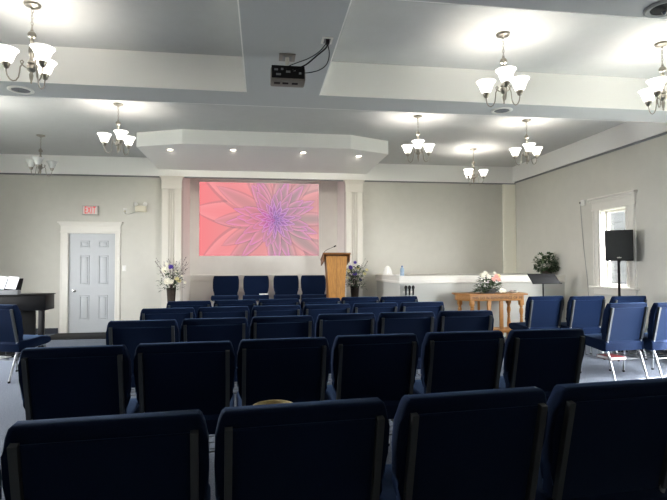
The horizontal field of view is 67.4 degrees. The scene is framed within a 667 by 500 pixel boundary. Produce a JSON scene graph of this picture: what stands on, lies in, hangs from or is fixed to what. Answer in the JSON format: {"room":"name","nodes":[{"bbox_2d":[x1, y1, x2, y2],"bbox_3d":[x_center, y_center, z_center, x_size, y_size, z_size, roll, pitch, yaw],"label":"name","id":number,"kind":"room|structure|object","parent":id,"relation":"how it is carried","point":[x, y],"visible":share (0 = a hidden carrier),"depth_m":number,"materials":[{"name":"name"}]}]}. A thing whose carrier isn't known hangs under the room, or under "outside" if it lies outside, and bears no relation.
{"room":"house of worship","nodes":[
{"label":"house of worship","id":0,"kind":"room"},
{"bbox_2d":[0,174,502,332],"bbox_3d":[-1.318,-0.108,10.473,11.250,3.500,0.120,0,-2,-8],"label":"wall","id":1,"kind":"structure","parent":0,"point":[421,228],"depth_m":10.08,"materials":[{"name":"beige paint"}]},
{"bbox_2d":[36,328,57,333],"bbox_3d":[-5.069,1.581,9.816,3.240,0.110,0.015,0,-2,-8],"label":"baseboard","id":2,"kind":"structure","parent":1,"relation":"attached to","point":[47,330],"depth_m":9.75,"materials":[{"name":"grey"}]},
{"bbox_2d":[57,221,122,332],"bbox_3d":[-4.803,0.537,9.872,1.220,2.197,0.105,0,-2,-8],"label":"trim","id":3,"kind":"structure","parent":1,"relation":"attached to","point":[67,227],"depth_m":9.85,"materials":[{"name":"white"}]},
{"bbox_2d":[82,206,98,214],"bbox_3d":[-4.816,-0.786,9.909,0.304,0.184,0.052,0,-2,-8],"label":"exit sign","id":4,"kind":"object","parent":1,"relation":"attached to","point":[86,210],"visible":1,"depth_m":9.88,"materials":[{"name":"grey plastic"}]},
{"bbox_2d":[68,234,114,332],"bbox_3d":[-4.785,0.649,9.905,0.875,1.975,0.109,0,-2,-8],"label":"door","id":5,"kind":"structure","parent":1,"relation":"in","point":[91,256],"depth_m":9.92,"materials":[{"name":"grey wood"}]},
{"bbox_2d":[134,202,146,211],"bbox_3d":[-3.867,-0.863,10.030,0.262,0.199,0.086,0,-2,-8],"label":"emergency light","id":6,"kind":"object","parent":1,"relation":"attached to","point":[137,208],"visible":1,"depth_m":10.00,"materials":[{"name":"beige plastic"}]},
{"bbox_2d":[159,176,184,307],"bbox_3d":[-3.250,-0.033,10.048,0.467,2.897,0.172,0,-2,-8],"label":"trim","id":7,"kind":"structure","parent":1,"relation":"attached to","point":[171,186],"depth_m":10.02,"materials":[{"name":"white"}]},
{"bbox_2d":[0,121,666,182],"bbox_3d":[-0.985,-1.748,8.150,10.850,0.370,4.875,0,-2,-8],"label":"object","id":8,"kind":"structure","parent":1,"relation":"attached to","point":[629,132],"depth_m":10.01,"materials":[{"name":"white paint"}]},
{"bbox_2d":[0,132,666,184],"bbox_3d":[-0.979,-1.568,8.105,10.850,0.052,4.795,0,-2,-8],"label":"trim","id":9,"kind":"structure","parent":1,"relation":"attached to","point":[664,133],"depth_m":10.09,"materials":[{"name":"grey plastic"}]},
{"bbox_2d":[343,180,364,296],"bbox_3d":[0.436,-0.030,10.574,0.442,2.897,0.172,0,-2,-8],"label":"trim","id":10,"kind":"structure","parent":1,"relation":"attached to","point":[353,189],"depth_m":10.55,"materials":[{"name":"white wood"}]},
{"bbox_2d":[502,184,516,272],"bbox_3d":[3.921,-0.461,11.142,0.290,2.008,0.058,0,-2,-8],"label":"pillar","id":11,"kind":"structure","parent":1,"relation":"attached to","point":[508,190],"depth_m":11.11,"materials":[{"name":"white paint"}]},
{"bbox_2d":[183,178,343,306],"bbox_3d":[-1.507,-0.089,11.059,3.560,3.500,1.094,0,-2,-8],"label":"wall","id":12,"kind":"structure","parent":0,"point":[331,193],"depth_m":11.42,"materials":[{"name":"beige paint"}]},
{"bbox_2d":[183,274,325,281],"bbox_3d":[-1.498,0.615,10.988,3.360,0.148,0.994,0,-2,-8],"label":"trim","id":13,"kind":"structure","parent":12,"relation":"attached to","point":[187,278],"depth_m":11.35,"materials":[{"name":"white"}]},
{"bbox_2d":[199,182,318,255],"bbox_3d":[-1.689,-0.705,11.499,2.720,1.680,0.001,0,-2,-8],"label":"picture","id":14,"kind":"object","parent":12,"relation":"attached to","point":[236,219],"visible":1,"depth_m":11.49},
{"bbox_2d":[0,0,666,166],"bbox_3d":[-0.658,-2.072,5.328,11.300,0.100,13.000,0,-2,-8],"label":"ceiling","id":15,"kind":"structure","parent":0,"point":[389,32],"depth_m":5.25,"materials":[{"name":"white paint"}]},
{"bbox_2d":[0,0,56,88],"bbox_3d":[-2.475,-1.716,4.139,0.451,0.673,0.492,-1,-2,33],"label":"chandelier","id":16,"kind":"object","parent":15,"relation":"hanging from","point":[42,63],"visible":1,"depth_m":4.11,"materials":[{"name":"white glass"}]},
{"bbox_2d":[25,134,57,175],"bbox_3d":[-4.865,-1.578,8.286,0.492,0.673,0.451,0,-2,-19],"label":"chandelier","id":17,"kind":"object","parent":15,"relation":"hanging from","point":[31,163],"visible":1,"depth_m":8.31,"materials":[{"name":"white glass"}]},
{"bbox_2d":[97,102,135,154],"bbox_3d":[-2.874,-1.635,6.696,0.492,0.673,0.451,1,-2,-34],"label":"chandelier","id":18,"kind":"object","parent":15,"relation":"hanging from","point":[121,136],"visible":1,"depth_m":6.70,"materials":[{"name":"white glass"}]},
{"bbox_2d":[136,129,387,173],"bbox_3d":[-1.258,-1.779,9.289,4.260,0.235,2.246,0,-2,-8],"label":"ceiling","id":19,"kind":"structure","parent":15,"relation":"attached to","point":[209,150],"depth_m":8.57,"materials":[{"name":"white paint"}]},
{"bbox_2d":[0,0,666,122],"bbox_3d":[-0.166,-1.940,2.413,10.850,0.390,6.700,0,-2,-8],"label":"ceiling beams","id":20,"kind":"structure","parent":15,"relation":"attached to","point":[269,28],"depth_m":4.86,"materials":[{"name":"grey paint"}]},
{"bbox_2d":[7,85,34,94],"bbox_3d":[-3.215,-1.642,5.142,0.244,0.014,0.244,0,-2,-8],"label":"ceiling speaker","id":21,"kind":"object","parent":20,"relation":"attached to","point":[13,88],"visible":1,"depth_m":5.13,"materials":[{"name":"white plastic"}]},
{"bbox_2d":[11,88,29,92],"bbox_3d":[-3.215,-1.642,5.142,0.176,0.006,0.176,0,-2,-8],"label":"grille","id":22,"kind":"object","parent":21,"relation":"attached to","point":[16,90],"depth_m":5.14,"materials":[{"name":"grey metal"}]},
{"bbox_2d":[270,53,304,87],"bbox_3d":[-0.396,-1.548,4.299,0.292,0.274,0.258,0,-2,-8],"label":"projector","id":23,"kind":"object","parent":20,"relation":"hanging from","point":[280,76],"visible":1,"depth_m":4.19,"materials":[{"name":"grey plastic"}]},
{"bbox_2d":[286,43,325,68],"bbox_3d":[-0.218,-1.585,4.111,0.368,0.161,0.043,-1,-2,23],"label":"cable","id":24,"kind":"object","parent":23,"relation":"attached to","point":[325,43],"visible":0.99,"depth_m":4.12,"materials":[{"name":"black plastic"}]},
{"bbox_2d":[321,37,332,44],"bbox_3d":[-0.052,-1.670,4.037,0.090,0.050,0.120,0,-2,-8],"label":"power outlet","id":25,"kind":"object","parent":20,"relation":"attached to","point":[328,40],"visible":1,"depth_m":4.00,"materials":[{"name":"white plastic"}]},
{"bbox_2d":[291,45,327,70],"bbox_3d":[-0.191,-1.566,4.101,0.354,0.148,0.046,-1,-2,29],"label":"power cable","id":26,"kind":"object","parent":25,"relation":"attached to","point":[325,48],"visible":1,"depth_m":4.10,"materials":[{"name":"black plastic"}]},
{"bbox_2d":[302,45,329,73],"bbox_3d":[-0.141,-1.567,4.111,0.283,0.193,0.048,-2,-2,40],"label":"cable","id":27,"kind":"object","parent":25,"relation":"hanging from","point":[328,45],"visible":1,"depth_m":4.07,"materials":[{"name":"black plastic"}]},
{"bbox_2d":[491,107,512,113],"bbox_3d":[1.980,-1.637,5.883,0.244,0.014,0.244,0,-2,-8],"label":"ceiling speaker","id":28,"kind":"object","parent":20,"relation":"attached to","point":[501,110],"visible":1,"depth_m":5.86,"materials":[{"name":"white plastic"}]},
{"bbox_2d":[494,109,508,112],"bbox_3d":[1.980,-1.637,5.883,0.176,0.006,0.176,0,-2,-8],"label":"grille","id":29,"kind":"object","parent":28,"relation":"attached to","point":[495,110],"depth_m":5.89,"materials":[{"name":"grey metal"}]},
{"bbox_2d":[643,0,666,17],"bbox_3d":[2.345,-1.692,3.542,0.260,0.054,0.260,0,-2,-8],"label":"ceiling speaker","id":30,"kind":"object","parent":20,"relation":"attached to","point":[658,9],"visible":1,"depth_m":3.55,"materials":[{"name":"grey plastic"}]},
{"bbox_2d":[650,3,666,13],"bbox_3d":[2.345,-1.712,3.542,0.180,0.006,0.180,0,-2,-8],"label":"grille","id":31,"kind":"object","parent":30,"relation":"attached to","point":[658,8],"depth_m":3.54,"materials":[{"name":"grey metal"}]},
{"bbox_2d":[402,115,434,162],"bbox_3d":[1.232,-1.631,7.279,0.492,0.673,0.451,-1,-2,10],"label":"chandelier","id":32,"kind":"object","parent":15,"relation":"hanging from","point":[418,142],"visible":1,"depth_m":7.33,"materials":[{"name":"white glass"}]},
{"bbox_2d":[464,148,487,184],"bbox_3d":[2.605,-1.570,9.390,0.451,0.673,0.492,2,-2,-44],"label":"chandelier","id":33,"kind":"object","parent":15,"relation":"hanging from","point":[469,173],"visible":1,"depth_m":9.36,"materials":[{"name":"white glass"}]},
{"bbox_2d":[476,31,529,106],"bbox_3d":[1.600,-1.714,4.687,0.492,0.673,0.451,-1,-2,12],"label":"chandelier","id":34,"kind":"object","parent":15,"relation":"hanging from","point":[505,73],"visible":1,"depth_m":4.73,"materials":[{"name":"white glass"}]},
{"bbox_2d":[509,119,542,164],"bbox_3d":[2.906,-1.631,7.499,0.492,0.673,0.451,-1,-2,11],"label":"chandelier","id":35,"kind":"object","parent":15,"relation":"hanging from","point":[529,147],"visible":1,"depth_m":7.54,"materials":[{"name":"white glass"}]},
{"bbox_2d":[638,40,666,114],"bbox_3d":[3.222,-1.712,4.917,0.451,0.673,0.492,1,-2,-41],"label":"chandelier","id":36,"kind":"object","parent":15,"relation":"hanging from","point":[657,85],"visible":1,"depth_m":4.92,"materials":[{"name":"white glass"}]},
{"bbox_2d":[0,334,666,499],"bbox_3d":[-0.570,1.526,5.226,11.450,0.100,13.000,0,-2,-8],"label":"floor","id":37,"kind":"structure","parent":0,"point":[593,369],"depth_m":5.87,"materials":[{"name":"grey carpet"}]},
{"bbox_2d":[0,466,1,499],"bbox_3d":[-1.255,0.924,1.522,0.554,0.876,0.568,0,-2,-13],"label":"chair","id":38,"kind":"object","parent":37,"relation":"on","point":[0,466],"visible":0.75,"depth_m":1.43,"materials":[{"name":"blue fabric"}]},
{"bbox_2d":[0,304,50,382],"bbox_3d":[-3.807,1.072,5.959,0.554,0.876,0.568,-1,-2,14],"label":"chair","id":39,"kind":"object","parent":37,"relation":"on","point":[12,339],"visible":0.78,"depth_m":5.73,"materials":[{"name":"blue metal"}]},
{"bbox_2d":[0,278,55,356],"bbox_3d":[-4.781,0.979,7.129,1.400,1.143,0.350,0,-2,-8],"label":"piano","id":40,"kind":"object","parent":37,"relation":"on","point":[28,304],"visible":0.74,"depth_m":7.07,"materials":[{"name":"black wood"}]},
{"bbox_2d":[0,276,7,289],"bbox_3d":[-4.720,0.465,7.089,0.162,0.190,0.088,0,-2,-8],"label":"sheet music","id":41,"kind":"object","parent":40,"relation":"on","point":[3,280],"visible":1,"depth_m":7.10,"materials":[{"name":"grey paper"}]},
{"bbox_2d":[5,276,19,288],"bbox_3d":[-4.566,0.467,7.111,0.159,0.186,0.080,0,-2,-6],"label":"sheet music","id":42,"kind":"object","parent":40,"relation":"on","point":[12,282],"visible":1,"depth_m":7.11,"materials":[{"name":"grey paper"}]},
{"bbox_2d":[50,332,105,339],"bbox_3d":[-4.713,1.616,9.413,1.230,0.012,0.860,0,-2,-8],"label":"door mat","id":43,"kind":"object","parent":37,"relation":"on","point":[94,335],"visible":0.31,"depth_m":9.29,"materials":[{"name":"black plastic"}]},
{"bbox_2d":[18,345,139,419],"bbox_3d":[-1.443,0.969,2.924,0.554,0.876,0.568,0,-2,-11],"label":"chair","id":44,"kind":"object","parent":37,"relation":"on","point":[65,381],"visible":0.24,"depth_m":2.71,"materials":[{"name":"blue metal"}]},
{"bbox_2d":[1,409,210,499],"bbox_3d":[-0.693,0.926,1.655,0.554,0.876,0.568,0,-2,-13],"label":"chair","id":45,"kind":"object","parent":37,"relation":"on","point":[164,455],"visible":1,"depth_m":1.43,"materials":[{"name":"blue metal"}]},
{"bbox_2d":[106,319,179,395],"bbox_3d":[-1.571,1.010,4.229,0.554,0.876,0.568,0,-2,-11],"label":"chair","id":46,"kind":"object","parent":37,"relation":"on","point":[129,333],"visible":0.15,"depth_m":4.00,"materials":[{"name":"blue fabric"}]},
{"bbox_2d":[140,307,195,341],"bbox_3d":[-1.764,1.047,5.391,0.554,0.876,0.568,0,-2,-13],"label":"chair","id":47,"kind":"object","parent":37,"relation":"on","point":[179,314],"visible":0.09,"depth_m":5.16,"materials":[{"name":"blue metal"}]},
{"bbox_2d":[133,341,234,452],"bbox_3d":[-0.886,0.971,3.059,0.554,0.876,0.568,0,-2,-11],"label":"chair","id":48,"kind":"object","parent":37,"relation":"on","point":[170,376],"visible":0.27,"depth_m":2.84,"materials":[{"name":"blue fabric"}]},
{"bbox_2d":[166,301,211,317],"bbox_3d":[-1.833,1.080,6.433,0.554,0.876,0.568,0,-2,-10],"label":"chair","id":49,"kind":"object","parent":37,"relation":"on","point":[196,305],"visible":0.1,"depth_m":6.19,"materials":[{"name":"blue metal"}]},
{"bbox_2d":[180,317,248,393],"bbox_3d":[-1.026,1.012,4.372,0.554,0.876,0.568,0,-2,-11],"label":"chair","id":50,"kind":"object","parent":37,"relation":"on","point":[234,330],"visible":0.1,"depth_m":4.14,"materials":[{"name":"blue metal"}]},
{"bbox_2d":[197,306,249,331],"bbox_3d":[-1.215,1.050,5.541,0.554,0.876,0.568,0,-2,-12],"label":"chair","id":51,"kind":"object","parent":37,"relation":"on","point":[231,311],"visible":0.12,"depth_m":5.30,"materials":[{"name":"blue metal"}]},
{"bbox_2d":[213,300,256,337],"bbox_3d":[-1.290,1.083,6.591,0.554,0.876,0.568,0,-2,-10],"label":"chair","id":52,"kind":"object","parent":37,"relation":"on","point":[218,303],"visible":0.09,"depth_m":6.35,"materials":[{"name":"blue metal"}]},
{"bbox_2d":[249,305,301,338],"bbox_3d":[-0.671,1.052,5.679,0.554,0.876,0.568,0,-2,-13],"label":"chair","id":53,"kind":"object","parent":37,"relation":"on","point":[273,310],"visible":0.14,"depth_m":5.44,"materials":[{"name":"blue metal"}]},
{"bbox_2d":[258,299,299,305],"bbox_3d":[-0.754,1.086,6.768,0.554,0.876,0.568,0,-2,-11],"label":"chair","id":54,"kind":"object","parent":37,"relation":"on","point":[262,302],"visible":0.11,"depth_m":6.52,"materials":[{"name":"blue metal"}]},
{"bbox_2d":[250,315,313,338],"bbox_3d":[-0.486,1.015,4.524,0.554,0.876,0.568,0,-2,-12],"label":"chair","id":55,"kind":"object","parent":37,"relation":"on","point":[261,327],"visible":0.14,"depth_m":4.29,"materials":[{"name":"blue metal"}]},
{"bbox_2d":[237,337,329,405],"bbox_3d":[-0.339,0.973,3.197,0.554,0.876,0.568,0,-2,-12],"label":"chair","id":56,"kind":"object","parent":37,"relation":"on","point":[293,370],"visible":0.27,"depth_m":2.98,"materials":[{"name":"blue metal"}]},
{"bbox_2d":[214,397,389,499],"bbox_3d":[-0.141,0.929,1.786,0.554,0.876,0.568,0,-2,-13],"label":"chair","id":57,"kind":"object","parent":37,"relation":"on","point":[327,449],"visible":1,"depth_m":1.56,"materials":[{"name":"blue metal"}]},
{"bbox_2d":[254,400,292,404],"bbox_3d":[-0.237,0.758,1.984,0.172,0.283,0.172,0,-2,-8],"label":"straw basket","id":58,"kind":"object","parent":57,"relation":"on","point":[265,401],"visible":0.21,"depth_m":2.05,"materials":[{"name":"beige wicker"}]},
{"bbox_2d":[300,298,340,311],"bbox_3d":[-0.211,1.089,6.926,0.554,0.876,0.568,0,-2,-11],"label":"chair","id":59,"kind":"object","parent":37,"relation":"on","point":[305,301],"visible":0.06,"depth_m":6.68,"materials":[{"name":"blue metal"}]},
{"bbox_2d":[302,304,350,336],"bbox_3d":[-0.121,1.055,5.838,0.554,0.876,0.568,0,-2,-13],"label":"chair","id":60,"kind":"object","parent":37,"relation":"on","point":[314,310],"visible":0.12,"depth_m":5.59,"materials":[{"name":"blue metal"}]},
{"bbox_2d":[315,313,375,384],"bbox_3d":[0.073,1.020,4.736,0.554,0.876,0.568,0,-2,-11],"label":"chair","id":61,"kind":"object","parent":37,"relation":"on","point":[328,326],"visible":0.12,"depth_m":4.50,"materials":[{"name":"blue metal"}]},
{"bbox_2d":[341,297,379,311],"bbox_3d":[0.331,1.094,7.125,0.554,0.876,0.568,0,-2,-10],"label":"chair","id":62,"kind":"object","parent":37,"relation":"on","point":[345,300],"visible":0.07,"depth_m":6.88,"materials":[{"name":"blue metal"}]},
{"bbox_2d":[324,333,418,445],"bbox_3d":[0.226,0.976,3.349,0.554,0.876,0.568,0,-2,-11],"label":"chair","id":63,"kind":"object","parent":37,"relation":"on","point":[382,366],"visible":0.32,"depth_m":3.13,"materials":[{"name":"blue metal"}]},
{"bbox_2d":[351,302,398,324],"bbox_3d":[0.447,1.059,6.031,0.554,0.876,0.568,0,-2,-11],"label":"chair","id":64,"kind":"object","parent":37,"relation":"on","point":[376,308],"visible":0.08,"depth_m":5.79,"materials":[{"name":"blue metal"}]},
{"bbox_2d":[380,296,417,308],"bbox_3d":[0.886,1.095,7.235,0.554,0.876,0.568,0,-2,-9],"label":"chair","id":65,"kind":"object","parent":37,"relation":"on","point":[398,299],"visible":0.06,"depth_m":6.99,"materials":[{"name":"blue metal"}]},
{"bbox_2d":[376,311,435,379],"bbox_3d":[0.647,1.022,4.863,0.554,0.876,0.568,0,-2,-9],"label":"chair","id":66,"kind":"object","parent":37,"relation":"on","point":[418,323],"visible":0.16,"depth_m":4.63,"materials":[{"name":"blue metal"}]},
{"bbox_2d":[399,301,444,319],"bbox_3d":[1.011,1.061,6.152,0.554,0.876,0.568,0,-2,-11],"label":"chair","id":67,"kind":"object","parent":37,"relation":"on","point":[436,306],"visible":0.11,"depth_m":5.91,"materials":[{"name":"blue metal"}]},
{"bbox_2d":[413,330,504,393],"bbox_3d":[0.819,0.978,3.479,0.554,0.876,0.568,0,-2,-10],"label":"chair","id":68,"kind":"object","parent":37,"relation":"on","point":[455,361],"visible":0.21,"depth_m":3.26,"materials":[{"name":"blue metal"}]},
{"bbox_2d":[379,386,547,499],"bbox_3d":[0.432,0.931,1.924,0.554,0.876,0.568,0,-2,-13],"label":"chair","id":69,"kind":"object","parent":37,"relation":"on","point":[487,444],"visible":0.86,"depth_m":1.70,"materials":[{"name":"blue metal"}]},
{"bbox_2d":[435,310,493,331],"bbox_3d":[1.232,1.023,4.982,0.554,0.876,0.568,0,-2,-7],"label":"chair","id":70,"kind":"object","parent":37,"relation":"on","point":[467,320],"visible":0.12,"depth_m":4.74,"materials":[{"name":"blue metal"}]},
{"bbox_2d":[452,292,527,337],"bbox_3d":[2.730,1.161,8.701,1.285,0.822,0.520,0,-2,-8],"label":"table","id":71,"kind":"object","parent":37,"relation":"on","point":[471,297],"visible":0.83,"depth_m":8.52,"materials":[{"name":"brown wood"}]},
{"bbox_2d":[471,271,506,292],"bbox_3d":[2.689,0.557,8.675,0.664,0.410,0.459,0,-2,-8],"label":"arrangement","id":72,"kind":"object","parent":71,"relation":"on","point":[488,289],"visible":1,"depth_m":8.58,"materials":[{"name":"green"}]},
{"bbox_2d":[482,288,496,292],"bbox_3d":[2.702,0.710,8.671,0.260,0.078,0.260,0,-2,-8],"label":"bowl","id":73,"kind":"object","parent":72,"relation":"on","point":[485,290],"depth_m":8.57,"materials":[{"name":"grey"}]},
{"bbox_2d":[509,296,563,329],"bbox_3d":[2.899,1.085,7.148,0.554,0.876,0.568,0,-2,-12],"label":"chair","id":74,"kind":"object","parent":37,"relation":"on","point":[541,312],"visible":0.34,"depth_m":6.94,"materials":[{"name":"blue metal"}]},
{"bbox_2d":[499,328,585,400],"bbox_3d":[1.402,0.979,3.583,0.554,0.876,0.568,0,-2,-9],"label":"chair","id":75,"kind":"object","parent":37,"relation":"on","point":[544,359],"visible":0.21,"depth_m":3.36,"materials":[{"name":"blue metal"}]},
{"bbox_2d":[527,273,561,295],"bbox_3d":[3.614,0.983,8.524,0.565,1.159,0.436,0,-2,-8],"label":"music stand","id":76,"kind":"object","parent":37,"relation":"on","point":[551,278],"visible":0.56,"depth_m":8.57,"materials":[{"name":"black metal"}]},
{"bbox_2d":[561,296,605,359],"bbox_3d":[3.462,1.082,7.127,0.554,0.876,0.568,0,-2,-12],"label":"chair","id":77,"kind":"object","parent":37,"relation":"on","point":[585,313],"visible":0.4,"depth_m":6.92,"materials":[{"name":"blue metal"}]},
{"bbox_2d":[535,377,666,499],"bbox_3d":[1.004,0.933,2.061,0.554,0.876,0.568,0,-2,-13],"label":"chair","id":78,"kind":"object","parent":37,"relation":"on","point":[606,440],"visible":0.73,"depth_m":1.84,"materials":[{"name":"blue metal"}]},
{"bbox_2d":[585,302,648,380],"bbox_3d":[3.268,1.044,5.876,0.554,0.876,0.568,0,-2,-15],"label":"chair","id":79,"kind":"object","parent":37,"relation":"on","point":[623,324],"visible":0.8,"depth_m":5.67,"materials":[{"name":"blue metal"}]},
{"bbox_2d":[597,353,626,359],"bbox_3d":[3.174,1.220,5.711,0.200,0.032,0.222,0,-2,-14],"label":"book","id":80,"kind":"object","parent":79,"relation":"on","point":[612,356],"visible":1,"depth_m":5.64,"materials":[{"name":"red paper"}]},
{"bbox_2d":[590,296,647,360],"bbox_3d":[4.026,1.080,7.107,0.554,0.876,0.568,0,-2,-12],"label":"chair","id":81,"kind":"object","parent":37,"relation":"on","point":[614,299],"visible":0.29,"depth_m":6.86,"materials":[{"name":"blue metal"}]},
{"bbox_2d":[617,262,627,351],"bbox_3d":[4.341,0.849,7.586,0.200,1.366,0.200,0,-2,-8],"label":"speaker stand","id":82,"kind":"object","parent":37,"relation":"on","point":[618,263],"visible":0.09,"depth_m":7.59,"materials":[{"name":"black plastic"}]},
{"bbox_2d":[605,230,633,261],"bbox_3d":[4.332,-0.056,7.595,0.372,0.482,0.316,-1,-2,28],"label":"loudspeaker","id":83,"kind":"object","parent":82,"relation":"on","point":[619,247],"visible":1,"depth_m":7.46,"materials":[{"name":"black plastic"}]},
{"bbox_2d":[622,302,666,377],"bbox_3d":[3.830,1.044,5.936,0.554,0.876,0.568,0,-2,-15],"label":"chair","id":84,"kind":"object","parent":37,"relation":"on","point":[655,338],"visible":0.72,"depth_m":5.70,"materials":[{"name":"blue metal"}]},
{"bbox_2d":[377,281,564,336],"bbox_3d":[2.625,1.114,10.017,3.170,1.000,1.821,0,-2,-8],"label":"wall","id":85,"kind":"structure","parent":0,"point":[425,292],"depth_m":9.14,"materials":[{"name":"grey"}]},
{"bbox_2d":[375,273,564,283],"bbox_3d":[2.609,0.560,10.012,3.205,0.137,1.861,0,-2,-8],"label":"trim","id":86,"kind":"structure","parent":85,"relation":"on","point":[505,277],"depth_m":9.11,"materials":[{"name":"white"}]},
{"bbox_2d":[383,266,392,274],"bbox_3d":[1.097,0.411,10.149,0.200,0.180,0.200,0,-2,-8],"label":"ornament","id":87,"kind":"object","parent":86,"relation":"on","point":[387,270],"visible":1,"depth_m":10.09,"materials":[{"name":"white ceramic"}]},
{"bbox_2d":[400,266,403,275],"bbox_3d":[1.250,0.377,9.111,0.074,0.183,0.073,0,-2,-8],"label":"water bottle","id":88,"kind":"object","parent":86,"relation":"on","point":[401,268],"visible":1,"depth_m":9.08,"materials":[{"name":"blue"}]},
{"bbox_2d":[533,252,559,273],"bbox_3d":[4.045,0.249,9.595,0.492,0.449,0.488,0,-2,-8],"label":"ivy","id":89,"kind":"object","parent":86,"relation":"on","point":[549,268],"visible":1,"depth_m":9.52,"materials":[{"name":"green plant"}]},
{"bbox_2d":[540,268,552,273],"bbox_3d":[4.095,0.413,9.596,0.230,0.120,0.226,0,-2,-8],"label":"pot","id":90,"kind":"object","parent":86,"relation":"on","point":[548,271],"depth_m":9.50,"materials":[{"name":"brown metal"}]},
{"bbox_2d":[515,134,666,332],"bbox_3d":[4.868,-0.269,6.060,0.150,3.500,12.600,0,-2,-8],"label":"wall","id":91,"kind":"structure","parent":0,"point":[549,215],"depth_m":8.69,"materials":[{"name":"beige paint"}]},
{"bbox_2d":[587,190,639,295],"bbox_3d":[4.529,-0.084,8.042,0.220,1.618,1.090,0,-2,-8],"label":"trim","id":92,"kind":"structure","parent":91,"relation":"attached to","point":[626,199],"depth_m":8.15,"materials":[{"name":"white wood"}]},
{"bbox_2d":[606,208,626,286],"bbox_3d":[4.609,-0.035,8.052,0.040,1.250,0.560,0,-2,-8],"label":"window","id":93,"kind":"structure","parent":91,"relation":"in","point":[622,209],"depth_m":8.28,"materials":[{"name":"white"}]},
{"bbox_2d":[632,349,666,357],"bbox_3d":[5.001,1.379,4.531,0.015,0.110,9.640,0,-2,-8],"label":"baseboard","id":94,"kind":"structure","parent":91,"relation":"attached to","point":[641,350],"depth_m":7.12,"materials":[{"name":"grey"}]},
{"bbox_3d":[-1.397,1.522,10.136,4.700,0.220,2.650,0,-2,-8],"label":"floor","id":95,"kind":"structure","parent":0,"visible":0},
{"bbox_2d":[155,257,187,301],"bbox_3d":[-3.154,0.767,9.749,0.655,1.278,0.502,0,-2,-8],"label":"flower vase","id":96,"kind":"object","parent":95,"relation":"on","point":[171,292],"visible":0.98,"depth_m":9.69,"materials":[{"name":"brown metal"}]},
{"bbox_2d":[211,276,238,305],"bbox_3d":[-2.304,0.993,10.648,0.554,0.876,0.568,0,-2,-8],"label":"chair","id":97,"kind":"object","parent":95,"relation":"on","point":[224,287],"visible":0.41,"depth_m":10.79,"materials":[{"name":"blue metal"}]},
{"bbox_2d":[243,276,268,300],"bbox_3d":[-1.664,0.994,10.739,0.554,0.876,0.568,0,-2,-8],"label":"chair","id":98,"kind":"object","parent":95,"relation":"on","point":[253,286],"visible":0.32,"depth_m":10.88,"materials":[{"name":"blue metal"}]},
{"bbox_2d":[273,275,299,298],"bbox_3d":[-1.017,0.994,10.831,0.554,0.876,0.568,0,-2,-8],"label":"chair","id":99,"kind":"object","parent":95,"relation":"on","point":[285,286],"visible":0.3,"depth_m":10.98,"materials":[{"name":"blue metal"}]},
{"bbox_2d":[301,275,325,299],"bbox_3d":[-0.421,0.995,10.916,0.554,0.876,0.568,0,-2,-8],"label":"chair","id":100,"kind":"object","parent":95,"relation":"on","point":[312,286],"visible":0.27,"depth_m":11.06,"materials":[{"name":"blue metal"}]},
{"bbox_2d":[320,253,350,299],"bbox_3d":[0.037,0.727,9.857,0.544,1.341,0.484,0,-2,-8],"label":"lectern","id":101,"kind":"object","parent":95,"relation":"on","point":[335,263],"visible":0.66,"depth_m":9.68,"materials":[{"name":"brown wood"}]},
{"bbox_2d":[345,260,367,296],"bbox_3d":[0.434,0.788,10.255,0.593,1.242,0.469,0,-2,-8],"label":"flower vase","id":102,"kind":"object","parent":95,"relation":"on","point":[355,288],"visible":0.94,"depth_m":10.21,"materials":[{"name":"brown metal"}]},
{"bbox_3d":[-1.265,1.992,8.852,60.000,0.200,42.000,0,-2,-8],"label":"ground","id":103,"kind":"structure","parent":0,"visible":0},
{"bbox_2d":[610,211,626,283],"bbox_3d":[9.311,-4.450,13.649,0.315,12.900,14.900,0,-2,-8],"label":"wall","id":104,"kind":"structure","parent":103,"relation":"on","point":[617,219],"depth_m":15.61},
{"bbox_3d":[4.383,-0.831,8.813,0.034,0.100,0.120,0,-2,-8],"label":"wall jack","id":105,"kind":"object","parent":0,"visible":0},
{"bbox_2d":[580,204,588,295],"bbox_3d":[4.399,0.344,8.707,0.020,2.346,0.258,0,-2,-4],"label":"wire","id":106,"kind":"object","parent":105,"relation":"hanging from","point":[580,204],"visible":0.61,"depth_m":8.78,"materials":[{"name":"grey plastic"}]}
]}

